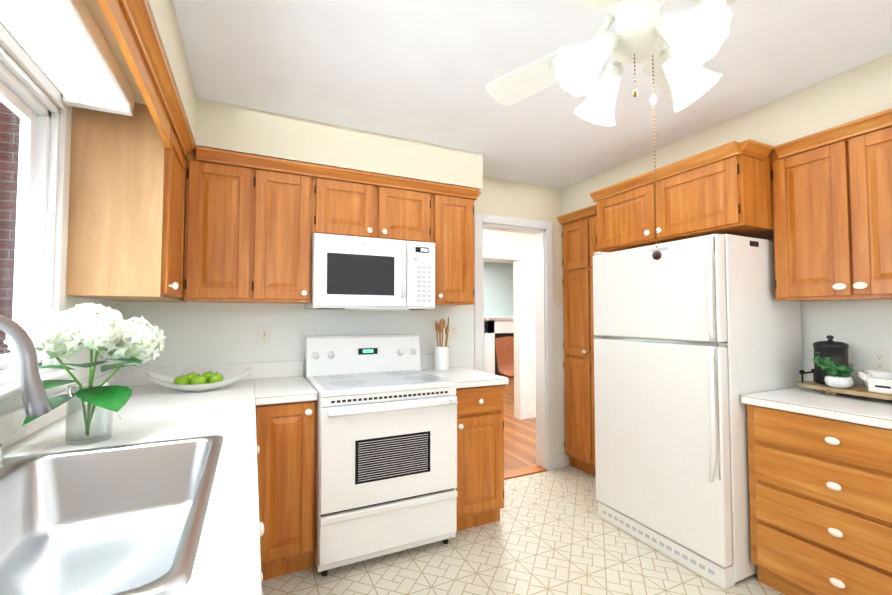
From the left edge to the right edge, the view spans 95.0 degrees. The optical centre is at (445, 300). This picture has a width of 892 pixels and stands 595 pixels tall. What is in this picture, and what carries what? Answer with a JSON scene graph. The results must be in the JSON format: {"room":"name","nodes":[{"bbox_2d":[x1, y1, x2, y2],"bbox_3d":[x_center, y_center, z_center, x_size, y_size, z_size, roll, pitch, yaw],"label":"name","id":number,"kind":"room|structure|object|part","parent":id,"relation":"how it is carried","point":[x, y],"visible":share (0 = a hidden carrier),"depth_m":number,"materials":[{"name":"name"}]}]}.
{"room":"kitchen","nodes":[
{"label":"kitchen","id":0,"kind":"room"},
{"bbox_2d":[0,45,119,414],"bbox_3d":[-0.815,0.092,0.072,0.075,2.440,5.070,1,-2,-25],"label":"wall","id":1,"kind":"structure","parent":0,"point":[81,357],"depth_m":1.74,"materials":[{"name":"paint"}]},
{"bbox_2d":[0,22,74,403],"bbox_3d":[-1.166,-0.258,0.893,0.130,1.092,1.493,1,-2,-25],"label":"window","id":2,"kind":"structure","parent":1,"relation":"in","point":[41,241],"depth_m":1.45,"materials":[{"name":"plastic"}]},
{"bbox_2d":[66,103,194,301],"bbox_3d":[-1.470,-0.405,2.018,0.383,0.800,0.782,1,-2,-25],"label":"upper cabinet","id":3,"kind":"object","parent":1,"relation":"attached to","point":[127,213],"visible":1,"depth_m":1.67,"materials":[{"name":"brown wood"}]},
{"bbox_2d":[118,176,569,465],"bbox_3d":[-0.194,0.206,3.101,3.640,2.440,0.120,1,-2,-25],"label":"wall","id":4,"kind":"structure","parent":0,"point":[198,333],"depth_m":2.74,"materials":[{"name":"paint"}]},
{"bbox_2d":[184,146,267,302],"bbox_3d":[-1.255,-0.392,2.360,0.384,0.800,0.349,1,-2,-25],"label":"upper cabinet","id":5,"kind":"object","parent":4,"relation":"attached to","point":[254,224],"depth_m":2.20,"materials":[{"name":"brown wood"}]},
{"bbox_2d":[258,326,270,343],"bbox_3d":[-1.145,0.216,2.578,0.070,0.115,0.010,1,-2,-25],"label":"outlet","id":6,"kind":"object","parent":4,"relation":"attached to","point":[264,332],"visible":1,"depth_m":2.58,"materials":[{"name":"beige plastic"}]},
{"bbox_2d":[268,158,315,303],"bbox_3d":[-1.031,-0.388,2.466,0.383,0.800,0.349,1,-2,-25],"label":"upper cabinet","id":7,"kind":"object","parent":4,"relation":"attached to","point":[291,184],"depth_m":2.34,"materials":[{"name":"brown wood"}]},
{"bbox_2d":[316,165,435,245],"bbox_3d":[-0.511,-0.579,2.719,0.762,0.400,0.349,1,-2,-25],"label":"upper cabinet","id":8,"kind":"object","parent":4,"relation":"attached to","point":[348,202],"depth_m":2.55,"materials":[{"name":"brown wood"}]},
{"bbox_2d":[305,233,434,309],"bbox_3d":[-0.489,-0.158,2.656,0.758,0.439,0.452,1,-2,-25],"label":"microwave","id":9,"kind":"object","parent":8,"relation":"attached to","point":[356,273],"visible":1,"depth_m":2.46,"materials":[{"name":"white plastic"}]},
{"bbox_2d":[441,324,457,338],"bbox_3d":[0.024,0.237,3.131,0.145,0.115,0.009,1,-2,-25],"label":"double electrical outlet","id":10,"kind":"object","parent":4,"relation":"attached to","point":[453,332],"visible":0.71,"depth_m":3.14,"materials":[{"name":"beige plastic"}]},
{"bbox_2d":[435,183,479,305],"bbox_3d":[-0.016,-0.370,2.946,0.330,0.800,0.349,1,-2,-25],"label":"upper cabinet","id":11,"kind":"object","parent":4,"relation":"attached to","point":[454,248],"depth_m":2.79,"materials":[{"name":"brown wood"}]},
{"bbox_2d":[474,213,554,479],"bbox_3d":[0.549,0.374,3.441,0.780,2.130,0.170,1,-2,-25],"label":"door frame","id":12,"kind":"structure","parent":4,"relation":"attached to","point":[545,427],"depth_m":3.51,"materials":[{"name":"white wood"}]},
{"bbox_2d":[555,453,565,468],"bbox_3d":[0.987,1.388,3.541,0.128,0.110,0.015,1,-2,-25],"label":"baseboard","id":13,"kind":"structure","parent":4,"relation":"attached to","point":[560,460],"depth_m":3.54,"materials":[{"name":"white wood"}]},
{"bbox_2d":[483,262,513,315],"bbox_3d":[-0.206,0.392,8.059,5.400,2.440,0.100,1,-2,-25],"label":"wall","id":14,"kind":"structure","parent":0,"point":[498,290],"depth_m":8.65,"materials":[{"name":"grey paint"}]},
{"bbox_2d":[483,229,535,418],"bbox_3d":[1.079,0.290,5.344,5.600,2.440,0.150,1,-2,-25],"label":"wall","id":15,"kind":"structure","parent":0,"point":[497,241],"depth_m":5.21,"materials":[{"name":"white paint"}]},
{"bbox_2d":[483,251,535,419],"bbox_3d":[1.102,0.458,5.288,5.400,2.100,0.020,1,-2,-25],"label":"door frame","id":16,"kind":"structure","parent":15,"relation":"attached to","point":[527,413],"depth_m":5.20,"materials":[{"name":"white wood"}]},
{"bbox_2d":[262,378,783,594],"bbox_3d":[1.155,1.486,3.348,6.930,0.100,9.700,1,-2,-25],"label":"floor","id":17,"kind":"structure","parent":0,"point":[551,532],"depth_m":2.19,"materials":[{"name":"tile"}]},
{"bbox_2d":[257,445,263,594],"bbox_3d":[-0.401,0.874,0.079,0.700,0.878,3.883,1,-2,-25],"label":"base cabinet","id":18,"kind":"object","parent":17,"relation":"on","point":[261,523],"visible":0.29,"depth_m":0.99,"materials":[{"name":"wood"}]},
{"bbox_2d":[0,360,317,594],"bbox_3d":[-0.410,0.376,0.434,0.972,0.140,4.498,1,-2,-25],"label":"countertop","id":19,"kind":"structure","parent":18,"relation":"on","point":[228,558],"depth_m":1.36,"materials":[{"name":"laminate"}]},
{"bbox_2d":[0,315,51,417],"bbox_3d":[-1.006,0.218,0.874,0.169,0.396,0.290,1,-2,-25],"label":"faucet","id":20,"kind":"object","parent":19,"relation":"on","point":[35,400],"visible":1,"depth_m":0.97,"materials":[{"name":"silver metal"}]},
{"bbox_2d":[3,302,166,444],"bbox_3d":[-1.110,0.220,1.272,0.384,0.433,0.366,1,-2,-25],"label":"vase","id":21,"kind":"object","parent":19,"relation":"on","point":[115,336],"visible":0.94,"depth_m":1.24,"materials":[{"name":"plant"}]},
{"bbox_2d":[0,435,223,594],"bbox_3d":[-0.802,0.488,0.832,0.570,0.272,0.834,1,-2,-25],"label":"sink","id":22,"kind":"object","parent":19,"relation":"in","point":[127,519],"depth_m":1.09,"materials":[{"name":"silver metal"}]},
{"bbox_3d":[-1.140,0.390,1.024,0.048,0.063,0.047,1,-2,-25],"label":"soap dispenser cap","id":23,"kind":"part","parent":22,"relation":"part of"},
{"bbox_2d":[147,367,250,391],"bbox_3d":[-1.279,0.414,2.137,0.470,0.110,0.214,1,-2,-25],"label":"fruit bowl","id":24,"kind":"object","parent":19,"relation":"on","point":[205,381],"visible":1,"depth_m":2.10,"materials":[{"name":"white ceramic"}]},
{"bbox_2d":[256,400,316,579],"bbox_3d":[-0.937,0.957,2.282,0.327,0.878,0.670,1,-2,-25],"label":"base cabinet","id":25,"kind":"object","parent":17,"relation":"on","point":[286,443],"visible":0.83,"depth_m":2.03,"materials":[{"name":"brown wood"}]},
{"bbox_2d":[305,334,457,575],"bbox_3d":[-0.412,0.812,2.457,0.758,1.180,0.757,1,-2,-25],"label":"range","id":26,"kind":"object","parent":17,"relation":"on","point":[386,447],"visible":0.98,"depth_m":2.18,"materials":[{"name":"white metal"}]},
{"bbox_2d":[456,384,503,530],"bbox_3d":[0.076,0.975,2.761,0.382,0.878,0.670,1,-2,-25],"label":"base cabinet","id":27,"kind":"object","parent":17,"relation":"on","point":[480,456],"visible":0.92,"depth_m":2.50,"materials":[{"name":"brown wood"}]},
{"bbox_2d":[420,353,508,387],"bbox_3d":[0.080,0.465,2.791,0.393,0.140,0.654,1,-2,-25],"label":"countertop","id":28,"kind":"structure","parent":27,"relation":"on","point":[461,376],"depth_m":2.72,"materials":[{"name":"laminate"}]},
{"bbox_2d":[434,317,449,370],"bbox_3d":[-0.029,0.308,2.971,0.112,0.385,0.112,1,-2,-25],"label":"utensil crock","id":29,"kind":"object","parent":28,"relation":"on","point":[441,357],"visible":1,"depth_m":2.94,"materials":[{"name":"white ceramic"}]},
{"bbox_2d":[484,316,513,376],"bbox_3d":[1.388,0.979,8.618,1.360,1.310,0.210,1,-2,-25],"label":"fireplace mantel","id":30,"kind":"object","parent":17,"relation":"on","point":[498,326],"visible":0.44,"depth_m":8.42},
{"bbox_2d":[494,336,513,386],"bbox_3d":[1.155,1.060,6.371,0.540,0.982,0.632,1,-2,-25],"label":"leather chair","id":31,"kind":"object","parent":17,"relation":"on","point":[504,347],"visible":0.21,"depth_m":6.54,"materials":[{"name":"brown leather"}]},
{"bbox_2d":[557,205,596,476],"bbox_3d":[1.301,0.341,3.375,0.395,2.190,0.650,1,-2,-25],"label":"pantry cabinet","id":32,"kind":"object","parent":17,"relation":"on","point":[579,233],"visible":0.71,"depth_m":3.42,"materials":[{"name":"brown wood"}]},
{"bbox_2d":[593,234,801,589],"bbox_3d":[1.477,0.536,2.495,0.787,1.735,0.821,1,-2,-25],"label":"fridge","id":33,"kind":"object","parent":17,"relation":"on","point":[696,338],"visible":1,"depth_m":2.17,"materials":[{"name":"white metal"}]},
{"bbox_2d":[747,404,891,594],"bbox_3d":[1.898,0.940,1.839,0.609,0.878,0.668,1,-2,-25],"label":"base cabinet","id":34,"kind":"object","parent":17,"relation":"on","point":[820,494],"visible":1,"depth_m":1.74,"materials":[{"name":"brown wood"}]},
{"bbox_2d":[741,368,891,429],"bbox_3d":[2.360,0.392,0.853,0.634,0.140,2.887,1,-2,-25],"label":"countertop","id":35,"kind":"structure","parent":34,"relation":"on","point":[870,411],"depth_m":1.84,"materials":[{"name":"laminate"}]},
{"bbox_2d":[796,369,891,399],"bbox_3d":[2.092,0.401,1.768,0.270,0.108,0.940,1,-2,-25],"label":"tray","id":36,"kind":"object","parent":35,"relation":"on","point":[859,390],"visible":0.83,"depth_m":1.98,"materials":[{"name":"brown wood"}]},
{"bbox_2d":[813,335,848,384],"bbox_3d":[1.976,0.302,2.099,0.136,0.248,0.136,1,-2,-25],"label":"canister","id":37,"kind":"object","parent":36,"relation":"on","point":[837,351],"visible":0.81,"depth_m":2.06,"materials":[{"name":"black metal"}]},
{"bbox_2d":[813,352,853,388],"bbox_3d":[1.879,0.336,1.981,0.166,0.171,0.135,1,-2,-25],"label":"plant pot","id":38,"kind":"object","parent":36,"relation":"on","point":[837,377],"visible":1,"depth_m":1.97,"materials":[{"name":"stone"}]},
{"bbox_2d":[859,372,891,393],"bbox_3d":[1.976,0.374,1.861,0.061,0.085,0.135,1,-2,-25],"label":"box","id":39,"kind":"object","parent":36,"relation":"on","point":[880,385],"visible":0.98,"depth_m":1.85,"materials":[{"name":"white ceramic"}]},
{"bbox_2d":[863,369,891,387],"bbox_3d":[2.050,0.378,1.949,0.132,0.085,0.100,1,-2,-25],"label":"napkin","id":40,"kind":"object","parent":36,"relation":"on","point":[879,373],"visible":0.35,"depth_m":1.93,"materials":[{"name":"white fabric"}]},
{"bbox_2d":[173,0,891,263],"bbox_3d":[1.155,-1.052,3.444,6.930,0.100,9.700,1,-2,-25],"label":"ceiling","id":41,"kind":"structure","parent":0,"point":[426,71],"depth_m":1.85,"materials":[{"name":"paint"}]},
{"bbox_2d":[84,0,199,158],"bbox_3d":[-0.611,-0.999,0.226,0.390,0.248,4.800,1,-2,-25],"label":"soffit","id":42,"kind":"structure","parent":41,"relation":"attached to","point":[163,14],"depth_m":1.50,"materials":[{"name":"paint"}]},
{"bbox_2d":[0,0,134,115],"bbox_3d":[-1.063,-0.798,1.012,0.210,0.090,1.260,1,-2,-25],"label":"fluorescent light","id":43,"kind":"object","parent":42,"relation":"attached to","point":[64,45],"visible":1,"depth_m":1.24,"materials":[{"name":"white plastic"}]},
{"bbox_2d":[97,0,183,147],"bbox_3d":[-0.839,-0.714,1.065,0.066,0.246,1.497,1,-2,-25],"label":"wood valance","id":44,"kind":"object","parent":42,"relation":"attached to","point":[131,24],"visible":1,"depth_m":1.28,"materials":[{"name":"brown wood"}]},
{"bbox_2d":[193,98,482,190],"bbox_3d":[-0.602,-0.907,2.662,1.710,0.248,0.400,1,-2,-25],"label":"soffit","id":45,"kind":"structure","parent":41,"relation":"attached to","point":[223,126],"depth_m":2.41,"materials":[{"name":"paint"}]},
{"bbox_2d":[486,0,736,259],"bbox_3d":[0.552,-0.602,1.169,0.809,0.968,0.809,0,-2,0],"label":"fan light","id":46,"kind":"object","parent":41,"relation":"hanging from","point":[694,39],"visible":1,"depth_m":1.16,"materials":[{"name":"white glass"}]},
{"bbox_2d":[560,53,891,215],"bbox_3d":[2.205,-0.949,1.557,0.360,0.248,4.800,1,-2,-25],"label":"soffit","id":47,"kind":"structure","parent":41,"relation":"attached to","point":[860,91],"depth_m":2.11,"materials":[{"name":"paint"}]},
{"bbox_2d":[772,239,891,380],"bbox_3d":[2.468,0.148,1.557,0.150,2.440,4.950,1,-2,-25],"label":"wall","id":48,"kind":"structure","parent":0,"point":[861,328],"depth_m":2.13,"materials":[{"name":"paint"}]},
{"bbox_2d":[590,139,773,251],"bbox_3d":[1.541,-0.574,2.598,0.655,0.420,1.016,1,-2,-25],"label":"upper cabinet","id":49,"kind":"object","parent":48,"relation":"attached to","point":[725,188],"visible":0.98,"depth_m":2.29,"materials":[{"name":"brown wood"}]},
{"bbox_2d":[771,108,891,301],"bbox_3d":[2.027,-0.409,1.919,0.349,0.800,0.702,1,-2,-25],"label":"upper cabinet","id":50,"kind":"object","parent":48,"relation":"attached to","point":[832,205],"visible":1,"depth_m":1.91,"materials":[{"name":"brown wood"}]},
{"bbox_2d":[870,349,890,370],"bbox_3d":[2.154,0.301,2.028,0.009,0.115,0.070,1,-2,-25],"label":"electrical outlet","id":51,"kind":"object","parent":48,"relation":"attached to","point":[880,359],"visible":0.85,"depth_m":2.02,"materials":[{"name":"beige plastic"}]},
{"label":"outside","id":52,"kind":"structure","parent":0,"visible":0},
{"bbox_3d":[-24.032,1.977,-3.556,44.850,0.100,65.000,1,-2,-25],"label":"ground","id":53,"kind":"structure","parent":52,"visible":0},
{"bbox_2d":[0,102,19,353],"bbox_3d":[-3.360,-0.693,3.269,0.390,5.750,0.630,1,-2,-25],"label":"brick wall","id":54,"kind":"structure","parent":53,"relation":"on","point":[13,133],"depth_m":2.99,"materials":[{"name":"red brick"}]}
]}

